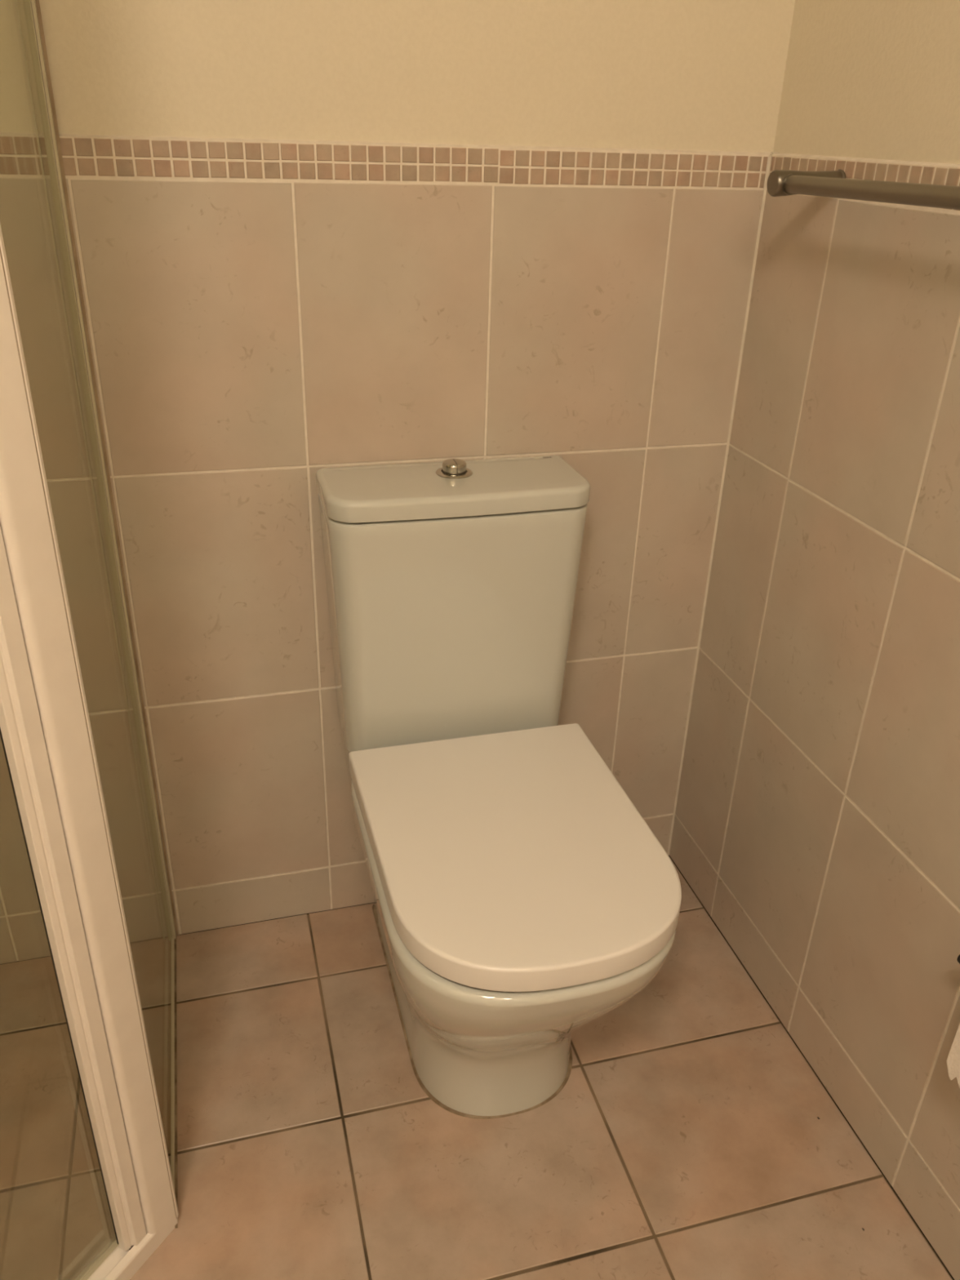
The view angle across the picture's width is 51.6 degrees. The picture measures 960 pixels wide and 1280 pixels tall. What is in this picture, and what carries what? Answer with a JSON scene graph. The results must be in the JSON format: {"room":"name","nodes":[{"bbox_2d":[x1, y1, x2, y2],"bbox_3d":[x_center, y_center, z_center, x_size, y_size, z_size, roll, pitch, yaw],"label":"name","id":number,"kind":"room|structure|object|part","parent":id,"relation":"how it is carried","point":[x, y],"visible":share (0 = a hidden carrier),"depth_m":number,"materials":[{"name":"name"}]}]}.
{"room":"bathroom","nodes":[
{"label":"bathroom","id":0,"kind":"room"},
{"bbox_2d":[0,0,795,964],"bbox_3d":[-0.486,-0.550,1.113,1.827,2.350,0.010,-6,28,-14],"label":"wall","id":1,"kind":"structure","parent":0,"point":[310,236],"depth_m":1.31,"materials":[{"name":"tile"}]},
{"bbox_2d":[0,854,953,1279],"bbox_3d":[-0.189,1.048,0.611,1.800,0.008,2.451,-6,28,-14],"label":"floor","id":2,"kind":"structure","parent":0,"point":[684,1138],"depth_m":1.33,"materials":[{"name":"tile"}]},
{"bbox_2d":[0,0,178,1279],"bbox_3d":[-0.639,-0.068,0.640,0.370,1.920,1.286,16,30,25],"label":"shower door frame","id":3,"kind":"structure","parent":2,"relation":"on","point":[46,733],"depth_m":0.96,"materials":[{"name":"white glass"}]},
{"bbox_3d":[-0.529,0.813,1.002,0.035,0.030,0.514,16,31,25],"label":"rail","id":4,"kind":"part","parent":3,"relation":"part of","materials":[{"name":"white metal"}]},
{"bbox_2d":[315,455,681,1119],"bbox_3d":[0.017,0.229,1.316,0.357,0.808,0.616,-6,28,-14],"label":"toilet","id":5,"kind":"object","parent":2,"relation":"on","point":[522,897],"visible":1,"depth_m":1.30,"materials":[{"name":"grey ceramic"}]},
{"bbox_3d":[-0.034,-0.205,1.341,0.357,0.029,0.150,-6,28,-14],"label":"cistern lid","id":6,"kind":"part","parent":5,"relation":"part of","materials":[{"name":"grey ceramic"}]},
{"bbox_3d":[0.039,0.266,1.246,0.328,0.016,0.436,-6,28,-14],"label":"seat","id":7,"kind":"part","parent":5,"relation":"part of","materials":[{"name":"white plastic"}]},
{"bbox_3d":[0.041,0.252,1.237,0.343,0.033,0.448,-6,28,-14],"label":"seat lid","id":8,"kind":"part","parent":5,"relation":"part of","materials":[{"name":"white plastic"}]},
{"bbox_2d":[668,0,959,1279],"bbox_3d":[0.716,-0.083,0.285,0.010,2.350,2.477,-6,28,-14],"label":"wall","id":9,"kind":"structure","parent":0,"point":[816,821],"depth_m":1.25,"materials":[{"name":"tile"}]},
{"bbox_2d":[766,168,959,209],"bbox_3d":[0.471,-0.410,0.919,0.091,0.040,0.649,-6,28,-14],"label":"towel rail","id":10,"kind":"object","parent":9,"relation":"attached to","point":[830,184],"visible":1,"depth_m":1.04,"materials":[{"name":"silver metal"}]},
{"bbox_2d":[956,954,959,964],"bbox_3d":[0.552,0.370,0.972,0.060,0.044,0.181,-6,28,-14],"label":"toilet roll holder","id":11,"kind":"object","parent":9,"relation":"attached to","point":[958,957],"visible":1,"depth_m":1.04,"materials":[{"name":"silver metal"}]},
{"bbox_2d":[946,1023,959,1088],"bbox_3d":[0.528,0.416,0.989,0.046,0.143,0.102,-6,28,-14],"label":"toilet roll","id":12,"kind":"object","parent":11,"relation":"hanging from","point":[953,1060],"visible":1,"depth_m":1.04,"materials":[{"name":"paper"}]}
]}

